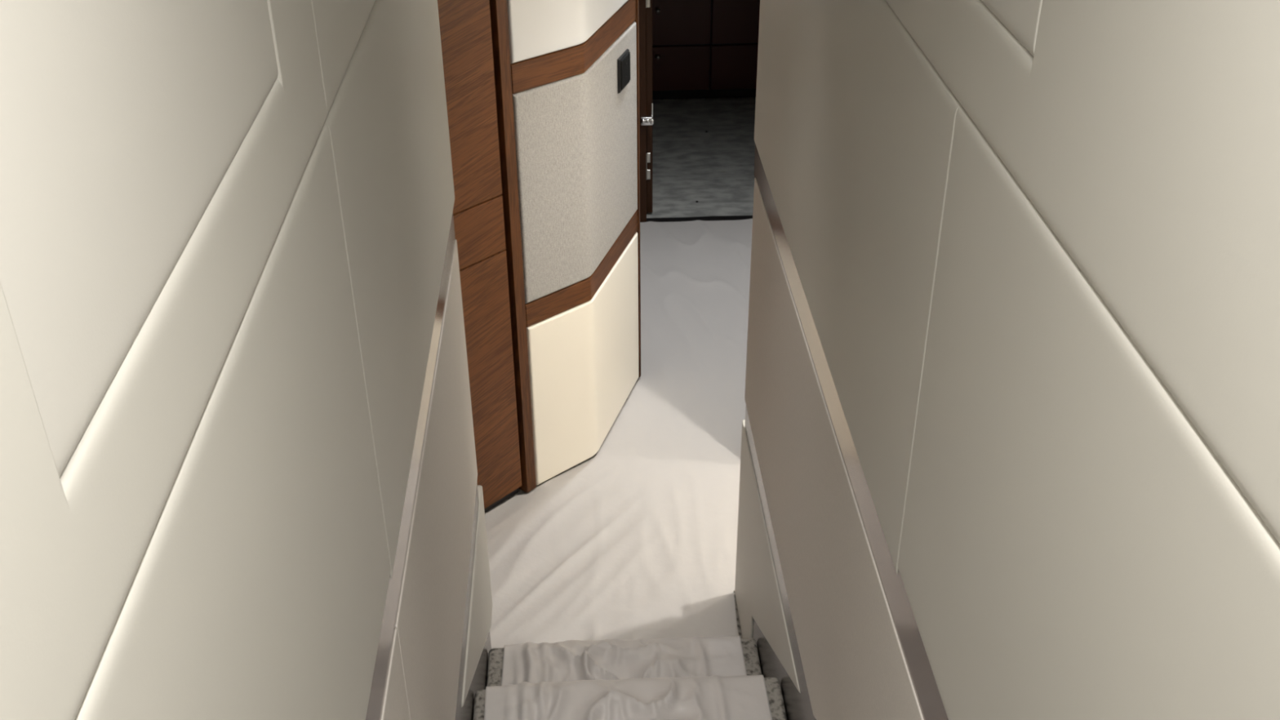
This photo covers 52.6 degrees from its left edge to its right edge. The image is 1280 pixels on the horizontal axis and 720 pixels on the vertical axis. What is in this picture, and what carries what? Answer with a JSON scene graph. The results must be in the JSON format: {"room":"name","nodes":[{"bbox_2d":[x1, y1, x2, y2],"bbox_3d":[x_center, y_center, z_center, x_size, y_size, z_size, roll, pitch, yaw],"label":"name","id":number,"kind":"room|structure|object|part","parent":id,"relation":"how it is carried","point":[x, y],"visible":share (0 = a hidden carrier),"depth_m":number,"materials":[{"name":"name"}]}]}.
{"room":"ship interior","nodes":[
{"label":"ship interior","id":0,"kind":"room"},
{"bbox_2d":[484,97,755,638],"bbox_3d":[0.129,-0.364,5.188,3.300,0.058,4.628,-2,32,-2],"label":"floor","id":1,"kind":"structure","parent":0,"point":[520,491],"depth_m":3.92,"materials":[{"name":"grey carpet"}]},
{"bbox_2d":[437,0,521,512],"bbox_3d":[-0.820,-0.367,3.195,0.442,2.043,0.900,26,40,35],"label":"tall cabinet","id":2,"kind":"object","parent":1,"relation":"on","point":[465,27],"visible":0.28,"depth_m":3.36,"materials":[{"name":"brown wood"}]},
{"bbox_2d":[488,0,640,492],"bbox_3d":[-0.407,-0.950,4.119,0.782,2.043,1.829,-2,32,-2],"label":"bulkhead","id":3,"kind":"object","parent":1,"relation":"on","point":[569,142],"visible":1,"depth_m":3.62,"materials":[{"name":"brown wood"}]},
{"bbox_3d":[-0.134,-1.189,3.271,0.096,0.714,0.675,15,35,23],"label":"panel","id":4,"kind":"part","parent":3,"relation":"part of","materials":[{"name":"beige leather"}]},
{"bbox_3d":[-0.132,-0.853,3.483,0.096,0.076,0.683,15,35,23],"label":"rail","id":5,"kind":"part","parent":3,"relation":"part of","materials":[{"name":"brown wood"}]},
{"bbox_3d":[-0.130,-0.562,3.662,0.096,0.604,0.675,15,35,23],"label":"cloth panel","id":6,"kind":"part","parent":3,"relation":"part of","materials":[{"name":"beige fabric"}]},
{"bbox_3d":[-0.129,-0.274,3.843,0.096,0.072,0.683,15,35,23],"label":"rail","id":7,"kind":"part","parent":3,"relation":"part of","materials":[{"name":"brown wood"}]},
{"bbox_3d":[-0.127,-0.006,4.007,0.096,0.552,0.675,15,35,23],"label":"panel","id":8,"kind":"part","parent":3,"relation":"part of","materials":[{"name":"beige leather"}]},
{"bbox_2d":[617,48,630,93],"bbox_3d":[-0.043,-0.825,3.701,0.014,0.100,0.097,9,33,14],"label":"light switch","id":9,"kind":"object","parent":3,"relation":"attached to","point":[624,60],"visible":1,"depth_m":3.68,"materials":[{"name":"black plastic"}]},
{"bbox_3d":[-0.023,-0.807,3.899,0.041,2.028,0.015,9,33,14],"label":"corner post","id":10,"kind":"part","parent":3,"relation":"part of","materials":[{"name":"white wood"}]},
{"bbox_2d":[484,218,752,648],"bbox_3d":[0.017,0.113,4.342,2.321,0.016,2.645,-2,32,-2],"label":"sheet","id":11,"kind":"object","parent":1,"relation":"on","point":[637,540],"visible":0.43,"depth_m":3.87,"materials":[{"name":"grey"}]},
{"bbox_2d":[472,637,786,719],"bbox_3d":[0.041,1.276,1.544,0.638,0.999,3.270,-2,32,-2],"label":"staircase","id":12,"kind":"structure","parent":1,"relation":"on","point":[750,652],"depth_m":2.98,"materials":[{"name":"pale wrinkled cloth"},{"name":"speckled granite"}]},
{"bbox_2d":[484,635,772,719],"bbox_3d":[-0.002,0.838,2.175,0.588,1.065,1.766,-2,32,-2],"label":"sheet","id":13,"kind":"object","parent":12,"relation":"on","point":[695,677],"visible":1,"depth_m":2.69,"materials":[{"name":"grey fabric"}]},
{"bbox_2d":[646,97,755,217],"bbox_3d":[0.721,-0.994,6.128,1.900,0.006,1.400,-2,32,-2],"label":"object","id":14,"kind":"structure","parent":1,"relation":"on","point":[714,168],"depth_m":6.05,"materials":[{"name":"grey carpet"}]},
{"bbox_2d":[652,0,759,99],"bbox_3d":[0.737,-2.352,6.386,1.938,2.038,0.521,-2,32,-2],"label":"wardrobe","id":15,"kind":"object","parent":1,"relation":"on","point":[701,48],"visible":0.24,"depth_m":6.57,"materials":[{"name":"black wood"}]},
{"bbox_3d":[0.089,-1.737,6.442,0.025,0.026,0.033,-2,32,-2],"label":"knob","id":16,"kind":"part","parent":15,"relation":"part of","materials":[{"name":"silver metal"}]},
{"bbox_3d":[0.091,-1.536,6.567,0.025,0.026,0.033,-2,32,-2],"label":"knob","id":17,"kind":"part","parent":15,"relation":"part of","materials":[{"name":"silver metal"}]},
{"bbox_3d":[-0.357,0.432,1.013,0.129,3.000,3.300,-2,32,-2],"label":"wall","id":18,"kind":"structure","parent":0,"visible":0},
{"bbox_2d":[0,0,278,477],"bbox_3d":[-0.300,-0.420,0.659,0.009,0.780,0.577,-2,32,-2],"label":"wall panel","id":19,"kind":"object","parent":18,"relation":"attached to","point":[122,122],"visible":0.96,"depth_m":0.69,"materials":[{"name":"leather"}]},
{"bbox_2d":[0,0,326,719],"bbox_3d":[-0.266,-0.108,0.068,0.010,1.086,2.257,-2,32,-2],"label":"wall panel","id":20,"kind":"object","parent":18,"relation":"attached to","point":[73,545],"visible":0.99,"depth_m":0.71,"materials":[{"name":"leather"}]},
{"bbox_2d":[75,122,391,719],"bbox_3d":[-0.261,0.609,0.514,0.010,0.602,2.257,-2,32,-2],"label":"wall panel","id":21,"kind":"object","parent":18,"relation":"attached to","point":[258,590],"visible":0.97,"depth_m":1.05,"materials":[{"name":"leather"}]},
{"bbox_2d":[311,0,375,116],"bbox_3d":[-0.352,-1.004,1.510,0.010,1.086,1.143,-2,32,-2],"label":"wall panel","id":22,"kind":"object","parent":18,"relation":"attached to","point":[340,24],"visible":0.83,"depth_m":1.37,"materials":[{"name":"leather"}]},
{"bbox_2d":[324,0,454,578],"bbox_3d":[-0.347,-0.278,1.953,0.010,0.614,1.128,-2,32,-2],"label":"wall panel","id":23,"kind":"object","parent":18,"relation":"attached to","point":[387,120],"visible":0.9,"depth_m":1.74,"materials":[{"name":"leather"}]},
{"bbox_2d":[381,626,409,719],"bbox_3d":[-0.258,1.089,0.805,0.010,0.369,2.244,-2,32,-2],"label":"wall panel","id":24,"kind":"object","parent":18,"relation":"attached to","point":[395,707],"visible":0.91,"depth_m":1.64,"materials":[{"name":"white paint"}]},
{"bbox_2d":[365,212,455,719],"bbox_3d":[-0.288,0.608,1.153,0.009,0.097,3.345,-2,32,-2],"label":"handrail","id":25,"kind":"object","parent":18,"relation":"attached to","point":[375,704],"depth_m":1.79,"materials":[{"name":"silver metal"}]},
{"bbox_2d":[395,239,477,719],"bbox_3d":[-0.343,0.299,2.284,0.010,0.588,1.106,-2,32,-2],"label":"wall panel","id":26,"kind":"object","parent":18,"relation":"attached to","point":[429,624],"visible":0.94,"depth_m":2.20,"materials":[{"name":"white paint"}]},
{"bbox_2d":[455,481,479,719],"bbox_3d":[-0.350,0.484,2.581,0.009,0.124,0.785,-2,32,-2],"label":"trim","id":27,"kind":"structure","parent":18,"relation":"attached to","point":[458,713],"depth_m":2.59,"materials":[{"name":"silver metal"}]},
{"bbox_2d":[460,631,491,719],"bbox_3d":[-0.285,1.232,1.535,0.008,1.090,3.335,-2,32,-2],"label":"baseboard","id":28,"kind":"structure","parent":18,"relation":"attached to","point":[479,680],"depth_m":2.79,"materials":[{"name":"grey metal"}]},
{"bbox_2d":[461,484,492,707],"bbox_3d":[-0.352,0.626,2.807,0.012,0.368,0.683,-2,32,-2],"label":"wall panel","id":29,"kind":"object","parent":18,"relation":"attached to","point":[481,602],"visible":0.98,"depth_m":2.84,"materials":[{"name":"paint"}]},
{"bbox_3d":[0.404,0.329,1.172,0.099,3.000,3.600,-2,32,-2],"label":"wall","id":30,"kind":"structure","parent":0,"visible":0},
{"bbox_2d":[734,419,800,693],"bbox_3d":[0.284,0.630,2.983,0.011,0.568,0.913,-2,32,-2],"label":"wall panel","id":31,"kind":"object","parent":30,"relation":"attached to","point":[757,597],"visible":0.83,"depth_m":3.04,"materials":[{"name":"leather"}]},
{"bbox_2d":[751,619,805,719],"bbox_3d":[0.363,1.212,1.561,0.008,1.090,3.333,-2,32,-2],"label":"baseboard","id":32,"kind":"structure","parent":30,"relation":"attached to","point":[771,665],"depth_m":2.72,"materials":[{"name":"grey metal"}]},
{"bbox_2d":[744,406,816,719],"bbox_3d":[0.289,0.393,2.720,0.009,0.124,1.050,-2,32,-2],"label":"trim","id":33,"kind":"structure","parent":30,"relation":"attached to","point":[806,705],"depth_m":2.67,"materials":[{"name":"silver metal"}]},
{"bbox_2d":[744,177,924,719],"bbox_3d":[0.351,0.800,1.473,0.010,0.585,3.620,-2,32,-2],"label":"wall panel","id":34,"kind":"object","parent":30,"relation":"attached to","point":[855,666],"visible":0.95,"depth_m":2.24,"materials":[{"name":"white paint"}]},
{"bbox_2d":[754,143,948,719],"bbox_3d":[0.350,0.508,1.307,0.009,0.097,3.645,-2,32,-2],"label":"handrail","id":35,"kind":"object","parent":30,"relation":"attached to","point":[929,699],"depth_m":1.83,"materials":[{"name":"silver metal"}]},
{"bbox_2d":[754,0,960,573],"bbox_3d":[0.290,-0.368,2.078,0.010,0.627,1.427,-2,32,-2],"label":"wall panel","id":36,"kind":"object","parent":30,"relation":"attached to","point":[854,126],"visible":0.88,"depth_m":1.75,"materials":[{"name":"leather"}]},
{"bbox_2d":[980,0,1042,56],"bbox_3d":[0.313,-0.763,1.188,0.010,0.762,0.713,-2,32,-2],"label":"wall panel","id":37,"kind":"object","parent":30,"relation":"attached to","point":[1021,18],"visible":0.84,"depth_m":1.11,"materials":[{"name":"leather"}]},
{"bbox_2d":[885,0,1279,543],"bbox_3d":[0.342,-0.506,0.690,0.010,1.073,3.670,-2,32,-2],"label":"wall panel","id":38,"kind":"object","parent":30,"relation":"attached to","point":[1144,135],"visible":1,"depth_m":0.85,"materials":[{"name":"leather"}]},
{"bbox_2d":[897,104,1279,719],"bbox_3d":[0.383,0.591,0.524,0.010,0.615,2.228,-2,32,-2],"label":"wall panel","id":39,"kind":"object","parent":30,"relation":"attached to","point":[1073,547],"visible":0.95,"depth_m":1.06,"materials":[{"name":"leather"}]},
{"bbox_3d":[0.352,-1.488,4.983,3.000,2.060,0.083,-2,32,-2],"label":"wall","id":40,"kind":"structure","parent":0,"visible":0},
{"bbox_2d":[639,0,752,222],"bbox_3d":[0.296,-1.626,5.253,0.800,2.070,0.765,-2,32,-2],"label":"door frame","id":41,"kind":"structure","parent":40,"relation":"in","point":[646,104],"depth_m":5.25,"materials":[{"name":"brown wood"}]},
{"bbox_3d":[0.312,-1.478,4.987,0.800,2.040,0.083,-2,32,-2],"label":"frame","id":42,"kind":"part","parent":41,"relation":"part of","materials":[{"name":"brown wood"}]}
]}

